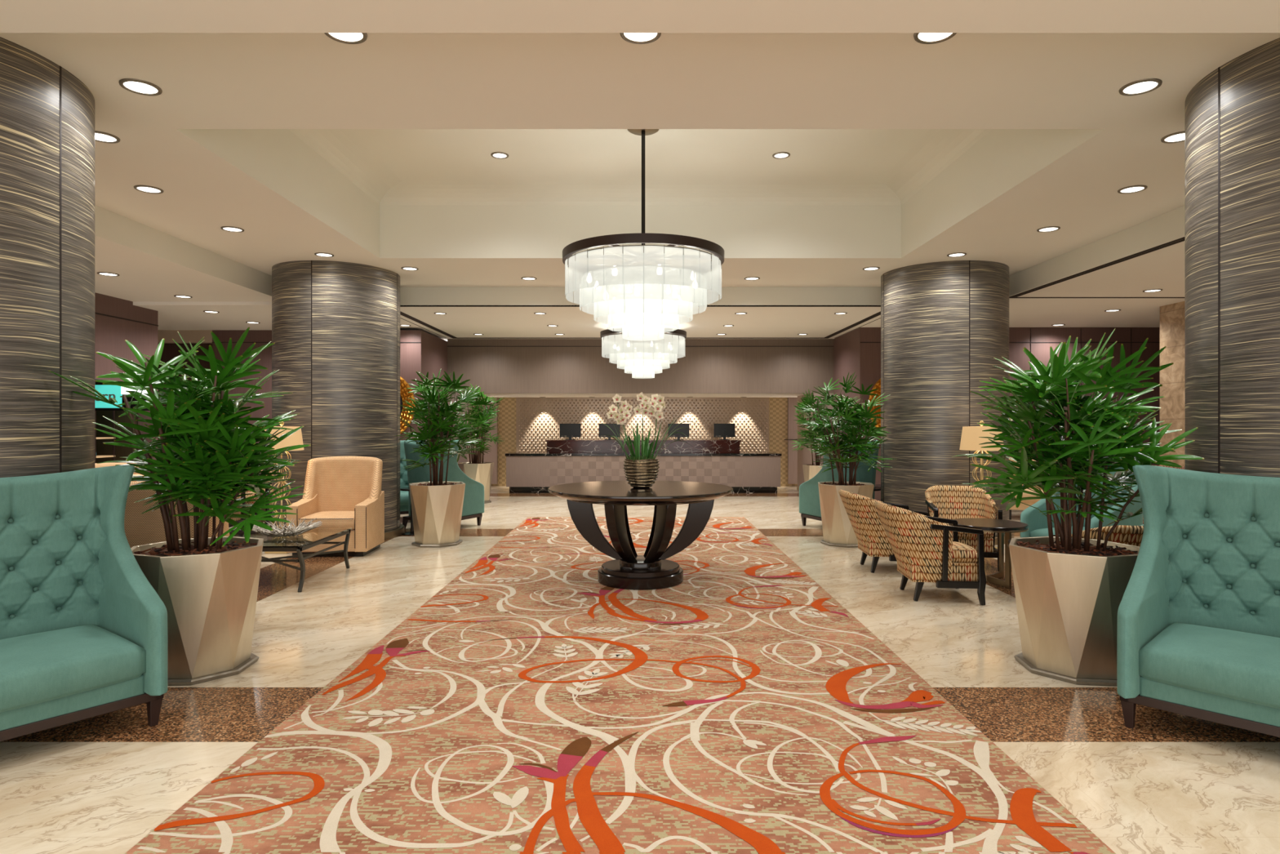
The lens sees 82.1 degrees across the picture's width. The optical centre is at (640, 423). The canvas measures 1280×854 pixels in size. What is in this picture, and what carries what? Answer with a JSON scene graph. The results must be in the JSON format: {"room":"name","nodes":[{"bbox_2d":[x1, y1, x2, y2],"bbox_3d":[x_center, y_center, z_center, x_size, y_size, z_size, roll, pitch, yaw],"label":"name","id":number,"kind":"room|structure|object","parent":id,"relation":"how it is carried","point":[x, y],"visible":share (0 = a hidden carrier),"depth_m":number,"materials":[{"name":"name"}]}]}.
{"room":"hotel lobby","nodes":[
{"label":"hotel lobby","id":0,"kind":"room"},
{"bbox_2d":[94,380,136,462],"bbox_3d":[-8.350,0.350,9.380,1.900,2.300,2.960,0,0,0],"label":"wall","id":1,"kind":"structure","parent":0,"point":[102,449],"depth_m":10.72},
{"bbox_2d":[94,384,149,410],"bbox_3d":[-7.244,-0.343,9.905,1.350,0.345,0.053,0,0,-8],"label":"illuminated sign","id":2,"kind":"object","parent":1,"relation":"attached to","point":[115,392],"visible":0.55,"depth_m":9.92,"materials":[{"name":"teal"}]},
{"bbox_2d":[94,292,157,471],"bbox_3d":[-8.590,-0.110,3.470,2.820,3.220,14.940,0,0,0],"label":"wall","id":3,"kind":"structure","parent":0,"point":[111,333],"depth_m":10.17,"materials":[{"name":"brown paint"}]},
{"bbox_2d":[157,342,212,460],"bbox_3d":[-8.845,-0.085,14.300,2.310,3.170,0.200,0,0,0],"label":"wall","id":4,"kind":"structure","parent":0,"point":[171,350],"depth_m":14.20,"materials":[{"name":"brown paint"}]},
{"bbox_2d":[157,329,447,493],"bbox_3d":[-6.970,-0.085,14.100,6.060,3.170,1.800,0,0,0],"label":"wall","id":5,"kind":"structure","parent":0,"point":[430,355],"depth_m":13.20,"materials":[{"name":"brown paint"}]},
{"bbox_2d":[400,376,415,434],"bbox_3d":[-4.680,-0.320,13.160,1.280,1.280,0.080,0,0,0],"label":"wall mirror","id":6,"kind":"object","parent":5,"relation":"attached to","point":[404,394],"visible":0.19,"depth_m":13.15,"materials":[{"name":"gold metal"}]},
{"bbox_2d":[400,395,402,414],"bbox_3d":[-4.680,-0.320,13.155,0.840,0.840,0.010,0,0,0],"label":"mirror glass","id":7,"kind":"object","parent":6,"relation":"attached to","point":[401,397],"depth_m":13.15,"materials":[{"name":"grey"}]},
{"bbox_2d":[447,393,484,462],"bbox_3d":[-3.735,0.445,15.775,0.410,2.110,1.550,0,0,0],"label":"wall","id":8,"kind":"structure","parent":0,"point":[461,459],"depth_m":15.00,"materials":[{"name":"brown paint"}]},
{"bbox_2d":[0,0,1279,339],"bbox_3d":[0.000,-2.235,5.600,20.000,1.130,19.200,0,0,0],"label":"ceiling","id":9,"kind":"structure","parent":0,"point":[904,151],"depth_m":5.74,"materials":[{"name":"paint"}]},
{"bbox_2d":[94,130,119,143],"bbox_3d":[-3.760,-1.995,5.130,0.214,0.010,0.214,0,0,0],"label":"recessed light","id":10,"kind":"object","parent":9,"relation":"in","point":[100,136],"visible":0.7,"depth_m":5.14,"materials":[{"name":"white glass"}]},
{"bbox_2d":[97,271,119,275],"bbox_3d":[-6.130,-1.715,8.470,0.214,0.010,0.214,0,0,0],"label":"recessed light","id":11,"kind":"object","parent":9,"relation":"in","point":[105,273],"visible":1,"depth_m":8.45,"materials":[{"name":"grey metal"}]},
{"bbox_2d":[118,78,162,95],"bbox_3d":[-2.970,-1.995,4.370,0.214,0.010,0.214,0,0,0],"label":"recessed light","id":12,"kind":"object","parent":9,"relation":"in","point":[133,85],"visible":1,"depth_m":4.37,"materials":[{"name":"white glass"}]},
{"bbox_2d":[133,184,163,193],"bbox_3d":[-4.200,-1.995,6.280,0.214,0.010,0.214,0,0,0],"label":"recessed light","id":13,"kind":"object","parent":9,"relation":"in","point":[146,188],"visible":1,"depth_m":6.27,"materials":[{"name":"white glass"}]},
{"bbox_2d":[220,226,244,232],"bbox_3d":[-4.200,-1.995,7.570,0.214,0.010,0.214,0,0,0],"label":"recessed light","id":14,"kind":"object","parent":9,"relation":"in","point":[230,228],"visible":1,"depth_m":7.56,"materials":[{"name":"grey metal"}]},
{"bbox_2d":[314,252,333,257],"bbox_3d":[-3.750,-1.995,8.720,0.214,0.010,0.214,0,0,0],"label":"recessed light","id":15,"kind":"object","parent":9,"relation":"in","point":[318,254],"visible":1,"depth_m":8.71,"materials":[{"name":"grey metal"}]},
{"bbox_2d":[324,32,367,44],"bbox_3d":[-1.510,-1.995,3.760,0.214,0.010,0.214,0,0,0],"label":"recessed light","id":16,"kind":"object","parent":9,"relation":"in","point":[344,37],"visible":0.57,"depth_m":3.80,"materials":[{"name":"white glass"}]},
{"bbox_2d":[401,266,418,271],"bbox_3d":[-2.980,-1.995,9.500,0.214,0.010,0.214,0,0,0],"label":"recessed light","id":17,"kind":"object","parent":9,"relation":"in","point":[411,268],"visible":1,"depth_m":9.49,"materials":[{"name":"grey metal"}]},
{"bbox_2d":[490,151,508,159],"bbox_3d":[-1.470,-2.795,7.680,0.184,0.010,0.184,0,0,0],"label":"recessed light","id":18,"kind":"object","parent":9,"relation":"in","point":[500,155],"visible":1,"depth_m":7.68,"materials":[{"name":"white glass"}]},
{"bbox_2d":[619,32,661,44],"bbox_3d":[0.000,-1.995,3.760,0.214,0.010,0.214,0,0,0],"label":"recessed light","id":19,"kind":"object","parent":9,"relation":"in","point":[633,37],"visible":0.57,"depth_m":3.80,"materials":[{"name":"white glass"}]},
{"bbox_2d":[400,305,880,338],"bbox_3d":[0.000,-1.731,12.835,10.000,0.038,4.070,0,0,0],"label":"trim","id":20,"kind":"structure","parent":9,"relation":"attached to","point":[878,313],"depth_m":11.79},
{"bbox_2d":[562,128,724,341],"bbox_3d":[0.026,-1.800,6.950,1.524,2.000,1.524,0,0,0],"label":"chandelier","id":21,"kind":"object","parent":9,"relation":"hanging from","point":[645,292],"visible":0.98,"depth_m":6.43,"materials":[{"name":"white glass"}]},
{"bbox_2d":[600,328,686,378],"bbox_3d":[0.050,-1.260,12.990,1.524,0.920,1.524,0,0,0],"label":"chandelier","id":22,"kind":"object","parent":9,"relation":"hanging from","point":[644,359],"visible":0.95,"depth_m":12.53,"materials":[{"name":"white glass"}]},
{"bbox_2d":[772,151,790,159],"bbox_3d":[1.470,-2.795,7.680,0.184,0.010,0.184,0,0,0],"label":"recessed light","id":23,"kind":"object","parent":9,"relation":"in","point":[780,155],"visible":1,"depth_m":7.68,"materials":[{"name":"white glass"}]},
{"bbox_2d":[862,266,879,271],"bbox_3d":[2.980,-1.995,9.500,0.214,0.010,0.214,0,0,0],"label":"recessed light","id":24,"kind":"object","parent":9,"relation":"in","point":[868,268],"visible":1,"depth_m":9.50,"materials":[{"name":"grey metal"}]},
{"bbox_2d":[913,32,956,44],"bbox_3d":[1.510,-1.995,3.760,0.214,0.010,0.214,0,0,0],"label":"recessed light","id":25,"kind":"object","parent":9,"relation":"in","point":[921,37],"visible":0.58,"depth_m":3.80,"materials":[{"name":"white glass"}]},
{"bbox_2d":[946,252,966,257],"bbox_3d":[3.750,-1.995,8.720,0.214,0.010,0.214,0,0,0],"label":"recessed light","id":26,"kind":"object","parent":9,"relation":"in","point":[957,254],"visible":1,"depth_m":8.71,"materials":[{"name":"grey metal"}]},
{"bbox_2d":[1036,226,1060,232],"bbox_3d":[4.200,-1.995,7.570,0.214,0.010,0.214,0,0,0],"label":"recessed light","id":27,"kind":"object","parent":9,"relation":"in","point":[1049,228],"visible":1,"depth_m":7.56,"materials":[{"name":"grey metal"}]},
{"bbox_2d":[1008,236,1184,297],"bbox_3d":[7.300,-1.726,6.657,4.600,0.028,6.835,0,0,0],"label":"trim","id":28,"kind":"structure","parent":9,"relation":"attached to","point":[1182,239],"depth_m":8.39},
{"bbox_2d":[1117,184,1147,193],"bbox_3d":[4.200,-1.995,6.280,0.214,0.010,0.214,0,0,0],"label":"recessed light","id":29,"kind":"object","parent":9,"relation":"in","point":[1133,188],"visible":1,"depth_m":6.27,"materials":[{"name":"white glass"}]},
{"bbox_2d":[1119,78,1162,95],"bbox_3d":[2.970,-1.995,4.370,0.214,0.010,0.214,0,0,0],"label":"recessed light","id":30,"kind":"object","parent":9,"relation":"in","point":[1140,86],"visible":1,"depth_m":4.37,"materials":[{"name":"white glass"}]},
{"bbox_2d":[1142,288,1162,292],"bbox_3d":[6.630,-1.715,9.520,0.214,0.010,0.214,0,0,0],"label":"recessed light","id":31,"kind":"object","parent":9,"relation":"in","point":[1149,290],"visible":1,"depth_m":9.51,"materials":[{"name":"grey metal"}]},
{"bbox_2d":[1160,130,1184,143],"bbox_3d":[3.760,-1.995,5.130,0.214,0.010,0.214,0,0,0],"label":"recessed light","id":32,"kind":"object","parent":9,"relation":"in","point":[1179,136],"visible":0.61,"depth_m":5.15,"materials":[{"name":"white glass"}]},
{"bbox_2d":[0,486,1279,853],"bbox_3d":[0.000,1.500,7.100,20.000,0.001,22.200,0,0,0],"label":"floor","id":33,"kind":"structure","parent":0,"point":[1169,783],"depth_m":3.70,"materials":[{"name":"beige stone"}]},
{"bbox_2d":[0,36,94,477],"bbox_3d":[-4.040,-0.250,4.120,1.690,3.500,1.690,0,0,0],"label":"column","id":34,"kind":"structure","parent":33,"relation":"on","point":[47,113],"depth_m":4.01,"materials":[{"name":"laminate"}]},
{"bbox_2d":[0,465,167,741],"bbox_3d":[-3.042,0.870,3.387,0.894,1.270,1.407,0,0,37],"label":"chair","id":35,"kind":"object","parent":33,"relation":"on","point":[83,629],"visible":1,"depth_m":3.74,"materials":[{"name":"teal fabric"}]},
{"bbox_2d":[0,624,146,712],"bbox_3d":[-2.998,1.147,3.353,0.715,0.183,1.092,0,0,37],"label":"seat cushion","id":36,"kind":"object","parent":35,"relation":"on","point":[41,664],"depth_m":3.43,"materials":[{"name":"teal fabric"}]},
{"bbox_2d":[94,462,138,474],"bbox_3d":[-5.091,0.950,7.349,0.793,1.100,0.884,0,0,6],"label":"upholstered armchair","id":37,"kind":"object","parent":33,"relation":"on","point":[102,464],"visible":0.02,"depth_m":7.45,"materials":[{"name":"beige fabric"}]},
{"bbox_2d":[124,480,229,547],"bbox_3d":[-3.493,0.950,5.409,0.884,1.100,0.793,0,0,-18],"label":"upholstered armchair","id":38,"kind":"object","parent":33,"relation":"on","point":[148,527],"visible":0.06,"depth_m":5.04,"materials":[{"name":"beige fabric"}]},
{"bbox_2d":[48,327,311,685],"bbox_3d":[-2.689,0.453,4.505,1.249,2.093,1.165,0,0,-11],"label":"potted palm","id":39,"kind":"object","parent":33,"relation":"on","point":[207,587],"visible":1,"depth_m":4.32,"materials":[{"name":"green plant"}]},
{"bbox_2d":[130,536,263,679],"bbox_3d":[-2.710,1.113,4.500,0.710,0.725,0.710,0,0,20],"label":"planter","id":40,"kind":"object","parent":39,"relation":"attached to","point":[208,593],"depth_m":4.27,"materials":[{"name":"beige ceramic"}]},
{"bbox_2d":[228,492,246,527],"bbox_3d":[-5.777,1.102,9.747,0.799,0.803,0.695,0,0,-6],"label":"barrel chair","id":41,"kind":"object","parent":33,"relation":"on","point":[238,520],"visible":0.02,"depth_m":9.96,"materials":[{"name":"beige fabric"}]},
{"bbox_2d":[235,469,271,524],"bbox_3d":[-5.744,1.102,11.326,0.695,0.803,0.799,0,0,14],"label":"barrel chair","id":42,"kind":"object","parent":33,"relation":"on","point":[270,484],"visible":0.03,"depth_m":10.97,"materials":[{"name":"beige fabric"}]},
{"bbox_2d":[235,490,271,502],"bbox_3d":[-5.771,1.105,11.217,0.480,0.130,0.570,0,0,14],"label":"seat cushion","id":43,"kind":"object","parent":42,"relation":"on","point":[247,491],"depth_m":10.98,"materials":[{"name":"fabric"}]},
{"bbox_2d":[254,491,271,527],"bbox_3d":[-5.200,1.250,10.550,0.608,0.500,0.608,0,0,-10],"label":"side table","id":44,"kind":"object","parent":33,"relation":"on","point":[269,492],"visible":0.1,"depth_m":10.31,"materials":[{"name":"black paint"}]},
{"bbox_2d":[264,421,303,553],"bbox_3d":[-4.190,0.735,8.580,0.479,1.530,0.479,0,0,3],"label":"floor lamp","id":45,"kind":"object","parent":33,"relation":"on","point":[295,438],"visible":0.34,"depth_m":8.51,"materials":[{"name":"beige fabric"}]},
{"bbox_2d":[229,528,351,591],"bbox_3d":[-3.580,1.296,7.070,1.160,0.417,1.147,0,0,0],"label":"coffee table","id":46,"kind":"object","parent":33,"relation":"on","point":[316,536],"visible":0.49,"depth_m":6.89,"materials":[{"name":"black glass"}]},
{"bbox_2d":[229,528,257,533],"bbox_3d":[-3.900,1.067,7.300,0.260,0.040,0.200,0,0,0],"label":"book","id":47,"kind":"object","parent":46,"relation":"on","point":[240,531],"visible":0.29,"depth_m":7.21,"materials":[{"name":"brown paper"}]},
{"bbox_2d":[252,517,322,537],"bbox_3d":[-3.402,1.013,7.029,0.667,0.140,0.662,0,0,-2],"label":"bowl","id":48,"kind":"object","parent":46,"relation":"on","point":[301,528],"visible":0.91,"depth_m":6.97,"materials":[{"name":"silver metal"}]},
{"bbox_2d":[285,456,384,556],"bbox_3d":[-3.529,0.950,8.591,0.884,1.100,0.793,0,0,-3],"label":"upholstered armchair","id":49,"kind":"object","parent":33,"relation":"on","point":[340,491],"visible":0.91,"depth_m":8.72,"materials":[{"name":"beige fabric"}]},
{"bbox_2d":[297,511,354,529],"bbox_3d":[-3.526,1.120,8.525,0.620,0.160,0.650,0,0,-3],"label":"seat cushion","id":50,"kind":"object","parent":49,"relation":"on","point":[330,519],"depth_m":8.22,"materials":[{"name":"beige fabric"}]},
{"bbox_2d":[271,260,404,539],"bbox_3d":[-4.040,-0.250,9.820,1.690,3.500,1.690,0,0,0],"label":"column","id":51,"kind":"structure","parent":33,"relation":"on","point":[335,325],"depth_m":9.15,"materials":[{"name":"laminate"}]},
{"bbox_2d":[400,487,414,535],"bbox_3d":[-3.090,1.190,9.950,0.310,0.620,0.310,0,0,0],"label":"pedestal table","id":52,"kind":"object","parent":33,"relation":"on","point":[411,532],"visible":0.5,"depth_m":9.93,"materials":[{"name":"black paint"}]},
{"bbox_2d":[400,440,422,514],"bbox_3d":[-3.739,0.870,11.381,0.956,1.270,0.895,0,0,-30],"label":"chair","id":53,"kind":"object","parent":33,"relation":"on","point":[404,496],"visible":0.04,"depth_m":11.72,"materials":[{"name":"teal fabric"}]},
{"bbox_2d":[400,490,408,505],"bbox_3d":[-3.711,1.147,11.333,0.642,0.183,0.715,0,0,-30],"label":"seat cushion","id":54,"kind":"object","parent":53,"relation":"on","point":[404,496],"depth_m":11.04,"materials":[{"name":"teal fabric"}]},
{"bbox_2d":[394,368,481,547],"bbox_3d":[-2.497,0.401,9.200,1.046,2.198,1.232,0,0,-12],"label":"potted palm","id":55,"kind":"object","parent":33,"relation":"on","point":[437,506],"visible":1,"depth_m":8.98,"materials":[{"name":"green plant"}]},
{"bbox_2d":[408,480,465,544],"bbox_3d":[-2.530,1.113,9.150,0.655,0.725,0.655,0,0,24],"label":"planter","id":56,"kind":"object","parent":55,"relation":"attached to","point":[437,506],"depth_m":8.90,"materials":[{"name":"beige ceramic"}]},
{"bbox_2d":[402,440,484,528],"bbox_3d":[-2.841,0.870,10.640,0.956,1.270,0.895,0,0,25],"label":"chair","id":57,"kind":"object","parent":33,"relation":"on","point":[473,497],"visible":0.43,"depth_m":10.37,"materials":[{"name":"teal fabric"}]},
{"bbox_2d":[453,383,505,503],"bbox_3d":[-3.116,0.369,13.937,1.090,2.262,1.194,0,0,0],"label":"potted palm","id":58,"kind":"object","parent":33,"relation":"on","point":[480,472],"visible":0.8,"depth_m":13.76,"materials":[{"name":"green plant"}]},
{"bbox_2d":[457,462,493,502],"bbox_3d":[-3.120,1.113,13.900,0.657,0.725,0.657,0,0,0],"label":"planter","id":59,"kind":"object","parent":58,"relation":"attached to","point":[481,472],"depth_m":13.68,"materials":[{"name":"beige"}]},
{"bbox_2d":[124,516,1115,853],"bbox_3d":[-0.070,1.496,6.460,3.440,0.008,10.520,0,0,0],"label":"carpet runner","id":60,"kind":"object","parent":33,"relation":"on","point":[533,704],"visible":0.84,"depth_m":3.49,"materials":[{"name":"carpet"}]},
{"bbox_2d":[547,480,733,589],"bbox_3d":[0.000,1.050,6.980,1.744,0.881,1.744,0,0,0],"label":"table","id":61,"kind":"object","parent":60,"relation":"on","point":[628,570],"visible":0.99,"depth_m":6.69,"materials":[{"name":"paint"}]},
{"bbox_2d":[598,391,701,488],"bbox_3d":[0.091,0.158,6.981,1.008,0.903,0.375,0,0,-10],"label":"flower arrangement","id":62,"kind":"object","parent":61,"relation":"on","point":[642,471],"visible":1,"depth_m":6.92,"materials":[{"name":"plant"}]},
{"bbox_2d":[622,457,659,488],"bbox_3d":[0.008,0.471,6.980,0.350,0.276,0.350,0,0,0],"label":"vase","id":63,"kind":"object","parent":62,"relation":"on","point":[640,473],"depth_m":6.85,"materials":[{"name":"metal"}]},
{"bbox_2d":[505,439,782,493],"bbox_3d":[0.060,0.935,16.105,5.900,1.130,0.850,0,0,0],"label":"reception desk","id":64,"kind":"object","parent":33,"relation":"on","point":[717,461],"visible":0.86,"depth_m":15.70,"materials":[{"name":"black stone"}]},
{"bbox_2d":[560,423,581,439],"bbox_3d":[-1.560,0.190,16.330,0.470,0.360,0.160,0,0,0],"label":"computer monitor","id":65,"kind":"object","parent":64,"relation":"on","point":[570,430],"visible":1,"depth_m":16.30,"materials":[{"name":"black plastic"}]},
{"bbox_2d":[599,423,620,439],"bbox_3d":[-0.689,0.190,16.330,0.470,0.360,0.160,0,0,0],"label":"computer monitor","id":66,"kind":"object","parent":64,"relation":"on","point":[603,429],"visible":0.78,"depth_m":16.30,"materials":[{"name":"black plastic"}]},
{"bbox_2d":[505,452,782,456],"bbox_3d":[0.060,0.675,16.100,5.900,0.050,0.840,0,0,0],"label":"countertop","id":67,"kind":"structure","parent":64,"relation":"on","point":[511,454],"depth_m":15.68,"materials":[{"name":"black stone"}]},
{"bbox_2d":[667,423,688,439],"bbox_3d":[0.846,0.190,16.330,0.470,0.360,0.160,0,0,0],"label":"computer monitor","id":68,"kind":"object","parent":64,"relation":"on","point":[686,431],"visible":0.87,"depth_m":16.30,"materials":[{"name":"black plastic"}]},
{"bbox_2d":[713,423,735,439],"bbox_3d":[1.862,0.190,16.330,0.470,0.360,0.160,0,0,0],"label":"computer monitor","id":69,"kind":"object","parent":64,"relation":"on","point":[724,430],"visible":1,"depth_m":16.30,"materials":[{"name":"black plastic"}]},
{"bbox_2d":[791,388,840,482],"bbox_3d":[3.332,0.425,13.915,1.015,2.149,0.926,0,0,21],"label":"potted palm","id":70,"kind":"object","parent":33,"relation":"on","point":[810,470],"visible":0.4,"depth_m":13.86,"materials":[{"name":"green plant"}]},
{"bbox_2d":[802,463,822,482],"bbox_3d":[3.360,1.132,13.900,0.558,0.689,0.558,0,0,21],"label":"planter","id":71,"kind":"object","parent":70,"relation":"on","point":[810,470],"depth_m":13.72,"materials":[{"name":"beige metal"}]},
{"bbox_2d":[799,440,879,525],"bbox_3d":[2.852,0.870,10.571,0.956,1.270,0.895,0,0,-21],"label":"chair","id":72,"kind":"object","parent":33,"relation":"on","point":[809,496],"visible":0.3,"depth_m":10.34,"materials":[{"name":"teal fabric"}]},
{"bbox_2d":[795,372,895,547],"bbox_3d":[2.522,0.425,9.158,1.237,2.150,1.312,0,0,0],"label":"potted palm","id":73,"kind":"object","parent":33,"relation":"on","point":[837,529],"visible":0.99,"depth_m":9.02,"materials":[{"name":"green plant"}]},
{"bbox_2d":[817,481,874,545],"bbox_3d":[2.550,1.113,9.150,0.655,0.725,0.655,0,0,12],"label":"planter","id":74,"kind":"object","parent":73,"relation":"attached to","point":[837,529],"depth_m":8.93,"materials":[{"name":"beige ceramic"}]},
{"bbox_2d":[838,488,928,573],"bbox_3d":[2.473,1.102,7.581,0.799,0.803,0.695,0,0,3],"label":"barrel chair","id":75,"kind":"object","parent":33,"relation":"on","point":[861,511],"visible":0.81,"depth_m":7.34,"materials":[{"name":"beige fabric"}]},
{"bbox_2d":[874,501,986,605],"bbox_3d":[2.473,1.102,6.402,0.799,0.803,0.695,0,0,5],"label":"barrel chair","id":76,"kind":"object","parent":33,"relation":"on","point":[925,548],"visible":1,"depth_m":6.13,"materials":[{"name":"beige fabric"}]},
{"bbox_2d":[911,541,977,562],"bbox_3d":[2.585,1.105,6.393,0.570,0.130,0.480,0,0,5],"label":"seat cushion","id":77,"kind":"object","parent":76,"relation":"on","point":[962,553],"depth_m":6.16,"materials":[{"name":"fabric"}]},
{"bbox_2d":[880,260,1013,545],"bbox_3d":[4.040,-0.250,9.820,1.690,3.500,1.690,0,0,0],"label":"column","id":78,"kind":"structure","parent":33,"relation":"on","point":[944,325],"depth_m":9.16,"materials":[{"name":"laminate"}]},
{"bbox_2d":[924,484,1002,571],"bbox_3d":[3.426,1.102,7.876,0.695,0.803,0.799,0,0,12],"label":"barrel chair","id":79,"kind":"object","parent":33,"relation":"on","point":[950,502],"visible":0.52,"depth_m":8.07,"materials":[{"name":"beige fabric"}]},
{"bbox_2d":[942,522,993,537],"bbox_3d":[3.402,1.105,7.767,0.480,0.130,0.570,0,0,12],"label":"seat cushion","id":80,"kind":"object","parent":79,"relation":"on","point":[961,535],"depth_m":7.49,"materials":[{"name":"fabric"}]},
{"bbox_2d":[959,420,1004,549],"bbox_3d":[4.000,0.735,8.620,0.479,1.530,0.479,0,0,-3],"label":"floor lamp","id":81,"kind":"object","parent":33,"relation":"on","point":[970,439],"visible":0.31,"depth_m":8.49,"materials":[{"name":"beige fabric"}]},
{"bbox_2d":[947,518,1028,589],"bbox_3d":[3.280,1.220,6.950,0.688,0.560,0.688,0,0,-40],"label":"side table","id":82,"kind":"object","parent":33,"relation":"on","point":[987,525],"visible":0.77,"depth_m":6.77,"materials":[{"name":"black paint"}]},
{"bbox_2d":[1008,457,1053,519],"bbox_3d":[6.109,1.025,11.631,0.784,0.951,0.724,0,0,17],"label":"lounge chair","id":83,"kind":"object","parent":33,"relation":"on","point":[1022,506],"visible":0.09,"depth_m":11.35,"materials":[{"name":"beige fabric"}]},
{"bbox_2d":[1009,488,1044,502],"bbox_3d":[6.088,1.130,11.562,0.600,0.180,0.580,0,0,17],"label":"seat cushion","id":84,"kind":"object","parent":83,"relation":"on","point":[1024,495],"depth_m":11.31,"materials":[{"name":"beige fabric"}]},
{"bbox_2d":[954,328,1204,686],"bbox_3d":[2.685,0.486,4.590,1.323,2.029,1.221,0,0,0],"label":"potted palm","id":85,"kind":"object","parent":33,"relation":"on","point":[1069,589],"visible":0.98,"depth_m":4.36,"materials":[{"name":"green plant"}]},
{"bbox_2d":[1008,536,1139,679],"bbox_3d":[2.660,1.113,4.500,0.710,0.725,0.710,0,0,30],"label":"planter","id":86,"kind":"object","parent":85,"relation":"attached to","point":[1068,597],"depth_m":4.25,"materials":[{"name":"beige metal"}]},
{"bbox_2d":[1020,462,1142,537],"bbox_3d":[4.430,0.870,7.340,0.895,1.270,0.956,0,0,-25],"label":"chair","id":87,"kind":"object","parent":33,"relation":"on","point":[1037,522],"visible":0.12,"depth_m":7.43,"materials":[{"name":"teal fabric"}]},
{"bbox_2d":[1029,525,1084,537],"bbox_3d":[4.380,1.147,7.317,0.715,0.183,0.642,0,0,-25],"label":"seat cushion","id":88,"kind":"object","parent":87,"relation":"on","point":[1034,531],"depth_m":7.42,"materials":[{"name":"teal fabric"}]},
{"bbox_2d":[1053,524,1143,546],"bbox_3d":[3.517,1.102,5.393,0.695,0.803,0.799,0,0,6],"label":"barrel chair","id":89,"kind":"object","parent":33,"relation":"on","point":[1127,535],"visible":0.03,"depth_m":5.05,"materials":[{"name":"beige fabric"}]},
{"bbox_2d":[1116,465,1279,737],"bbox_3d":[3.064,0.870,3.441,0.894,1.270,1.407,0,0,-44],"label":"chair","id":90,"kind":"object","parent":33,"relation":"on","point":[1198,634],"visible":1,"depth_m":3.79,"materials":[{"name":"teal fabric"}]},
{"bbox_2d":[1138,622,1279,708],"bbox_3d":[3.024,1.147,3.402,0.715,0.183,1.092,0,0,-44],"label":"seat cushion","id":91,"kind":"object","parent":90,"relation":"on","point":[1238,662],"depth_m":3.44,"materials":[{"name":"teal fabric"}]},
{"bbox_2d":[1184,37,1279,477],"bbox_3d":[4.040,-0.250,4.130,1.690,3.500,1.690,0,0,0],"label":"column","id":92,"kind":"structure","parent":33,"relation":"on","point":[1232,114],"depth_m":4.04,"materials":[{"name":"laminate"}]},
{"bbox_3d":[-7.775,1.062,9.500,0.650,0.875,2.400,0,0,0],"label":"countertop","id":93,"kind":"structure","parent":33,"relation":"on","visible":0},
{"bbox_2d":[94,410,115,463],"bbox_3d":[-7.775,0.188,10.300,0.550,0.875,0.400,0,0,0],"label":"display shelf","id":94,"kind":"object","parent":93,"relation":"on","point":[113,411],"visible":0.16,"depth_m":10.34,"materials":[{"name":"brown wood"}]},
{"bbox_2d":[447,338,833,393],"bbox_3d":[0.000,-1.165,15.070,7.880,1.110,0.140,0,0,0],"label":"wall","id":95,"kind":"structure","parent":0,"point":[495,370],"depth_m":15.00,"materials":[{"name":"brown paint"}]},
{"bbox_2d":[484,397,797,484],"bbox_3d":[0.000,0.415,17.460,7.900,2.050,0.080,0,0,0],"label":"wall","id":96,"kind":"structure","parent":0,"point":[491,455],"depth_m":17.42,"materials":[{"name":"brown wood"}]},
{"bbox_2d":[491,397,797,486],"bbox_3d":[0.000,0.350,17.550,7.800,2.300,0.100,0,0,0],"label":"wall","id":97,"kind":"structure","parent":0,"point":[778,406],"depth_m":17.50,"materials":[{"name":"gold metal"}]},
{"bbox_2d":[515,397,768,452],"bbox_3d":[0.050,0.420,17.456,6.000,2.060,0.088,0,0,0],"label":"relief panel","id":98,"kind":"object","parent":97,"relation":"attached to","point":[538,420],"visible":0.38,"depth_m":17.44,"materials":[{"name":"beige"}]},
{"bbox_2d":[482,393,808,397],"bbox_3d":[0.000,-0.655,16.370,7.900,0.090,2.460,0,0,0],"label":"ceiling","id":99,"kind":"structure","parent":0,"point":[495,395],"depth_m":16.24,"materials":[{"name":"paint"}]},
{"bbox_2d":[797,393,833,486],"bbox_3d":[3.735,0.445,15.775,0.410,2.110,1.550,0,0,0],"label":"wall","id":100,"kind":"structure","parent":0,"point":[804,456],"depth_m":15.91,"materials":[{"name":"brown paint"}]},
{"bbox_2d":[833,327,1159,501],"bbox_3d":[6.770,-0.110,14.100,5.660,3.220,1.800,0,0,0],"label":"wall","id":101,"kind":"structure","parent":0,"point":[851,356],"depth_m":13.20,"materials":[{"name":"brown paint"}]},
{"bbox_2d":[94,311,1159,445],"bbox_3d":[-2.840,-0.100,10.159,22.720,3.200,12.280,0,0,-42],"label":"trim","id":102,"kind":"structure","parent":101,"relation":"attached to","point":[1030,342],"depth_m":13.19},
{"bbox_2d":[867,377,880,432],"bbox_3d":[4.720,-0.320,13.160,1.280,1.280,0.080,0,0,0],"label":"wall art","id":103,"kind":"object","parent":101,"relation":"attached to","point":[877,384],"visible":0.09,"depth_m":13.15,"materials":[{"name":"gold metal"}]},
{"bbox_2d":[1160,301,1184,466],"bbox_3d":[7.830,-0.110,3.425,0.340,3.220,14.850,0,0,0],"label":"column","id":104,"kind":"structure","parent":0,"point":[1172,315],"depth_m":10.60,"materials":[{"name":"stone"}]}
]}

